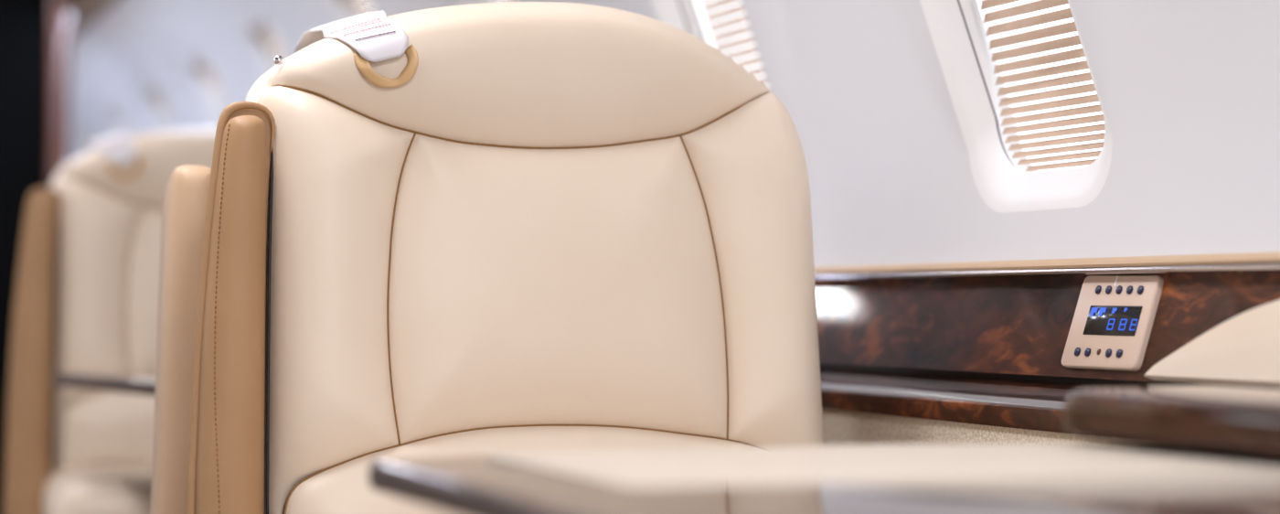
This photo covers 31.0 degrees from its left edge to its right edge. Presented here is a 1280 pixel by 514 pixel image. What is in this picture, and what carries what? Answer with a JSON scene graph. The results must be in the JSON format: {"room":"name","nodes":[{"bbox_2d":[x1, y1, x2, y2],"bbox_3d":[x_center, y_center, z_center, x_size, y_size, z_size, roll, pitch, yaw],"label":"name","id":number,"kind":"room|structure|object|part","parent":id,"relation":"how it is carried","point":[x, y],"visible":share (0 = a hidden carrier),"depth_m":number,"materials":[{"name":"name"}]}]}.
{"room":"aircraft cabin","nodes":[
{"label":"aircraft cabin","id":0,"kind":"room"},
{"bbox_2d":[69,0,1279,266],"bbox_3d":[-0.491,-0.309,3.987,0.333,0.697,10.200,0,-1,-20],"label":"wall","id":1,"kind":"structure","parent":0,"point":[1189,90],"depth_m":2.34,"materials":[{"name":"white plastic"}]},
{"bbox_2d":[73,123,93,150],"bbox_3d":[-1.752,-0.188,7.635,0.219,0.502,0.260,0,-1,-20],"label":"window","id":2,"kind":"structure","parent":1,"relation":"in","point":[83,134],"depth_m":7.70,"materials":[{"name":"white"}]},
{"bbox_2d":[69,0,116,41],"bbox_3d":[-0.698,-0.790,3.919,0.132,0.269,10.200,0,-1,-20],"label":"trim","id":3,"kind":"structure","parent":1,"relation":"attached to","point":[82,12],"depth_m":5.97,"materials":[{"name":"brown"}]},
{"bbox_2d":[103,105,129,137],"bbox_3d":[-1.491,-0.202,6.937,0.219,0.502,0.260,0,-1,-20],"label":"window","id":4,"kind":"structure","parent":1,"relation":"in","point":[115,119],"depth_m":7.01,"materials":[{"name":"white"}]},
{"bbox_2d":[117,111,128,134],"bbox_3d":[-1.480,-0.214,6.941,0.163,0.448,0.202,0,-1,-20],"label":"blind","id":5,"kind":"object","parent":4,"relation":"attached to","point":[122,127],"depth_m":7.02,"materials":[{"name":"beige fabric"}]},
{"bbox_2d":[139,82,175,131],"bbox_3d":[-1.230,-0.215,6.239,0.219,0.502,0.260,0,-1,-20],"label":"window","id":6,"kind":"structure","parent":1,"relation":"in","point":[157,104],"depth_m":6.32,"materials":[{"name":"white plastic"}]},
{"bbox_2d":[154,90,170,116],"bbox_3d":[-1.219,-0.228,6.244,0.163,0.448,0.202,0,-1,-20],"label":"blind","id":7,"kind":"object","parent":6,"relation":"attached to","point":[161,109],"depth_m":6.32,"materials":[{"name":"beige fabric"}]},
{"bbox_3d":[-1.210,-0.232,6.247,0.171,0.463,0.208,0,-1,-20],"label":"pane","id":8,"kind":"part","parent":6,"relation":"part of","materials":[{"name":"glass"}]},
{"bbox_2d":[184,53,226,127],"bbox_3d":[-0.970,-0.229,5.541,0.219,0.502,0.260,0,-1,-20],"label":"window","id":9,"kind":"structure","parent":1,"relation":"in","point":[205,79],"depth_m":5.62,"materials":[{"name":"white"}]},
{"bbox_2d":[201,63,220,97],"bbox_3d":[-0.958,-0.241,5.546,0.163,0.448,0.202,0,-1,-20],"label":"blind","id":10,"kind":"object","parent":9,"relation":"attached to","point":[210,88],"depth_m":5.62,"materials":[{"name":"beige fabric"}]},
{"bbox_3d":[-0.950,-0.246,5.549,0.171,0.463,0.208,0,-1,-20],"label":"pane","id":11,"kind":"part","parent":9,"relation":"part of","materials":[{"name":"glass"}]},
{"bbox_2d":[243,18,286,74],"bbox_3d":[-0.709,-0.242,4.844,0.219,0.502,0.260,0,-1,-20],"label":"window","id":12,"kind":"structure","parent":1,"relation":"in","point":[265,43],"depth_m":4.90,"materials":[{"name":"white"}]},
{"bbox_2d":[262,28,286,59],"bbox_3d":[-0.697,-0.255,4.848,0.163,0.448,0.202,0,-1,-20],"label":"blind","id":13,"kind":"object","parent":12,"relation":"attached to","point":[272,46],"depth_m":4.89,"materials":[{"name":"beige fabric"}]},
{"bbox_3d":[-0.689,-0.259,4.851,0.171,0.463,0.208,0,-1,-20],"label":"pane","id":14,"kind":"part","parent":12,"relation":"part of","materials":[{"name":"glass"}]},
{"bbox_2d":[327,0,373,21],"bbox_3d":[-0.448,-0.256,4.146,0.219,0.502,0.260,0,-1,-20],"label":"window","id":15,"kind":"structure","parent":1,"relation":"in","point":[343,9],"depth_m":4.22,"materials":[{"name":"white glass"}]},
{"bbox_3d":[-0.459,-0.254,4.142,0.195,0.497,0.260,0,-1,-20],"label":"frame","id":16,"kind":"part","parent":15,"relation":"part of","materials":[{"name":"white"}]},
{"bbox_2d":[348,0,373,15],"bbox_3d":[-0.436,-0.268,4.151,0.163,0.448,0.202,0,-1,-20],"label":"blind","id":17,"kind":"object","parent":15,"relation":"attached to","point":[356,7],"depth_m":4.19,"materials":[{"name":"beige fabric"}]},
{"bbox_3d":[-0.428,-0.273,4.154,0.171,0.463,0.208,0,-1,-20],"label":"pane","id":18,"kind":"part","parent":15,"relation":"part of","materials":[{"name":"clear glass"}]},
{"bbox_2d":[650,0,770,91],"bbox_3d":[0.074,-0.283,2.751,0.219,0.502,0.260,0,-1,-20],"label":"window","id":19,"kind":"structure","parent":1,"relation":"in","point":[723,25],"depth_m":2.79,"materials":[{"name":"white"}]},
{"bbox_3d":[0.094,-0.300,2.758,0.171,0.463,0.208,0,-1,-20],"label":"pane","id":20,"kind":"part","parent":19,"relation":"part of","materials":[{"name":"clear glass"}]},
{"bbox_2d":[919,0,1111,213],"bbox_3d":[0.307,-0.295,2.128,0.219,0.502,0.260,0,-1,-20],"label":"window","id":21,"kind":"structure","parent":1,"relation":"in","point":[1020,81],"depth_m":2.19,"materials":[{"name":"white plastic"}]},
{"bbox_3d":[0.327,-0.312,2.136,0.171,0.463,0.208,0,-1,-20],"label":"pane","id":22,"kind":"part","parent":21,"relation":"part of","materials":[{"name":"clear glass"}]},
{"bbox_2d":[814,251,1279,274],"bbox_3d":[-0.326,0.044,4.042,0.040,0.008,10.200,0,-1,-20],"label":"trim","id":23,"kind":"structure","parent":1,"relation":"attached to","point":[1272,257],"depth_m":2.09,"materials":[{"name":"beige leather"}]},
{"bbox_2d":[821,408,1152,445],"bbox_3d":[-0.354,0.533,4.022,0.100,0.689,10.200,0,-1,-20],"label":"wall","id":24,"kind":"structure","parent":0,"point":[839,427],"depth_m":2.22,"materials":[{"name":"beige fabric"}]},
{"bbox_2d":[821,388,1073,434],"bbox_3d":[-0.394,0.179,4.013,0.026,0.020,10.200,0,-1,-20],"label":"trim","id":25,"kind":"structure","parent":24,"relation":"attached to","point":[1045,419],"depth_m":2.15,"materials":[{"name":"brown wood"}]},
{"bbox_2d":[820,366,1132,408],"bbox_3d":[-0.365,0.170,4.025,0.084,0.038,10.200,0,-1,-20],"label":"trim","id":26,"kind":"structure","parent":24,"relation":"attached to","point":[1027,392],"depth_m":2.20,"materials":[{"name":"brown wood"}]},
{"bbox_2d":[819,362,1212,386],"bbox_3d":[-0.322,0.148,4.041,0.032,0.006,10.200,0,-1,-20],"label":"trim","id":27,"kind":"structure","parent":24,"relation":"attached to","point":[1133,383],"depth_m":2.19,"materials":[{"name":"brown wood"}]},
{"bbox_2d":[814,262,1279,280],"bbox_3d":[-0.326,0.051,4.042,0.040,0.006,10.200,0,-1,-20],"label":"trim","id":28,"kind":"structure","parent":24,"relation":"attached to","point":[1274,266],"depth_m":2.08,"materials":[{"name":"silver metal"}]},
{"bbox_2d":[814,270,1279,389],"bbox_3d":[-0.332,0.100,4.038,0.052,0.092,10.200,0,-1,-20],"label":"trim","id":29,"kind":"structure","parent":24,"relation":"attached to","point":[1010,325],"depth_m":2.21,"materials":[{"name":"brown wood"}]},
{"bbox_2d":[1061,275,1163,371],"bbox_3d":[0.412,0.057,2.016,0.033,0.083,0.123,0,-1,-20],"label":"control panel","id":30,"kind":"object","parent":24,"relation":"attached to","point":[1114,317],"visible":1,"depth_m":2.01,"materials":[{"name":"beige plastic"}]},
{"bbox_2d":[1144,298,1279,387],"bbox_3d":[0.523,0.058,1.700,0.038,0.081,0.497,0,-1,-20],"label":"pad","id":31,"kind":"object","parent":24,"relation":"attached to","point":[1244,348],"visible":1,"depth_m":1.82,"materials":[{"name":"beige leather"}]},
{"bbox_3d":[-1.366,0.881,3.637,2.300,0.020,10.200,0,-1,-20],"label":"floor","id":32,"kind":"structure","parent":0,"visible":0},
{"bbox_2d":[0,0,70,513],"bbox_3d":[-1.590,0.013,5.812,0.296,1.760,0.070,0,-1,-20],"label":"wall","id":33,"kind":"structure","parent":32,"relation":"on","point":[35,35],"depth_m":5.81,"materials":[{"name":"black paint"}]},
{"bbox_3d":[-1.475,0.013,5.855,0.050,1.760,0.070,0,-1,-20],"label":"edge post","id":34,"kind":"part","parent":33,"relation":"part of","materials":[{"name":"white wood"}]},
{"bbox_2d":[53,370,155,395],"bbox_3d":[-0.431,0.510,3.085,0.622,0.700,0.701,0,-1,-20],"label":"folding table","id":35,"kind":"object","parent":32,"relation":"on","point":[143,382],"visible":0.2,"depth_m":3.11,"materials":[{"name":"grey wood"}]},
{"bbox_2d":[3,127,216,513],"bbox_3d":[-0.654,0.327,3.539,0.615,1.083,0.745,0,-1,-16],"label":"seat","id":36,"kind":"object","parent":32,"relation":"on","point":[86,298],"visible":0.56,"depth_m":3.58,"materials":[{"name":"beige leather"}]},
{"bbox_3d":[-0.941,0.173,3.572,0.073,0.540,0.123,0,-1,-16],"label":"armrest","id":37,"kind":"part","parent":36,"relation":"part of","materials":[{"name":"beige leather"}]},
{"bbox_3d":[-0.690,0.087,3.770,0.554,0.593,0.221,0,-1,-16],"label":"backrest","id":38,"kind":"part","parent":36,"relation":"part of","materials":[{"name":"beige leather"}]},
{"bbox_2d":[42,463,152,513],"bbox_3d":[-0.605,0.391,3.424,0.530,0.150,0.500,0,-1,-16],"label":"seat cushion","id":39,"kind":"object","parent":36,"relation":"on","point":[67,488],"depth_m":3.19,"materials":[{"name":"beige leather"}]},
{"bbox_2d":[62,132,142,179],"bbox_3d":[-0.876,-0.162,3.738,0.121,0.084,0.273,0,-1,-16],"label":"strap","id":40,"kind":"object","parent":36,"relation":"on","point":[117,148],"visible":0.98,"depth_m":3.63,"materials":[{"name":"white"}]},
{"bbox_3d":[-0.658,0.265,3.619,0.484,0.167,0.049,0,-1,-16],"label":"lumbar panel","id":41,"kind":"part","parent":36,"relation":"part of","materials":[{"name":"beige leather"}]},
{"bbox_3d":[-0.654,0.057,3.660,0.317,0.284,0.054,0,-1,-16],"label":"panel","id":42,"kind":"part","parent":36,"relation":"part of","materials":[{"name":"beige leather"}]},
{"bbox_2d":[149,164,211,513],"bbox_3d":[-0.246,0.382,2.598,0.666,0.937,0.647,0,-1,-16],"label":"armrest","id":43,"kind":"object","parent":32,"relation":"on","point":[185,204],"visible":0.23,"depth_m":2.27,"materials":[{"name":"beige leather"}]},
{"bbox_2d":[186,1,823,513],"bbox_3d":[-0.073,0.297,1.984,0.615,1.083,0.745,0,-1,-16],"label":"seat","id":44,"kind":"object","parent":32,"relation":"on","point":[572,227],"visible":0.98,"depth_m":2.08,"materials":[{"name":"beige leather"}]},
{"bbox_3d":[-0.360,0.143,2.017,0.073,0.540,0.123,0,-1,-16],"label":"armrest","id":45,"kind":"part","parent":44,"relation":"part of","materials":[{"name":"beige leather"}]},
{"bbox_3d":[-0.108,0.057,2.216,0.554,0.593,0.221,0,-1,-16],"label":"backrest","id":46,"kind":"part","parent":44,"relation":"part of","materials":[{"name":"beige leather"}]},
{"bbox_2d":[274,10,418,87],"bbox_3d":[-0.295,-0.192,2.183,0.121,0.084,0.273,0,-1,-16],"label":"strap","id":47,"kind":"object","parent":44,"relation":"on","point":[376,37],"visible":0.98,"depth_m":2.07,"materials":[{"name":"white"}]},
{"bbox_3d":[-0.076,0.235,2.064,0.484,0.167,0.049,0,-1,-16],"label":"lumbar panel","id":48,"kind":"part","parent":44,"relation":"part of","materials":[{"name":"beige leather"}]},
{"bbox_3d":[-0.072,0.026,2.106,0.317,0.284,0.054,0,-1,-16],"label":"panel","id":49,"kind":"part","parent":44,"relation":"part of","materials":[{"name":"beige leather"}]},
{"bbox_2d":[368,443,1279,513],"bbox_3d":[0.265,0.470,1.090,0.567,0.701,1.040,0,-1,-20],"label":"folding table","id":50,"kind":"object","parent":32,"relation":"on","point":[908,478],"visible":0.97,"depth_m":1.29,"materials":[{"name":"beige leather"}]},
{"bbox_2d":[1063,384,1279,457],"bbox_3d":[0.535,0.452,1.179,0.159,0.736,1.052,0,-1,-20],"label":"armrest","id":51,"kind":"object","parent":32,"relation":"on","point":[1243,420],"visible":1,"depth_m":1.49,"materials":[{"name":"brown wood"}]}
]}

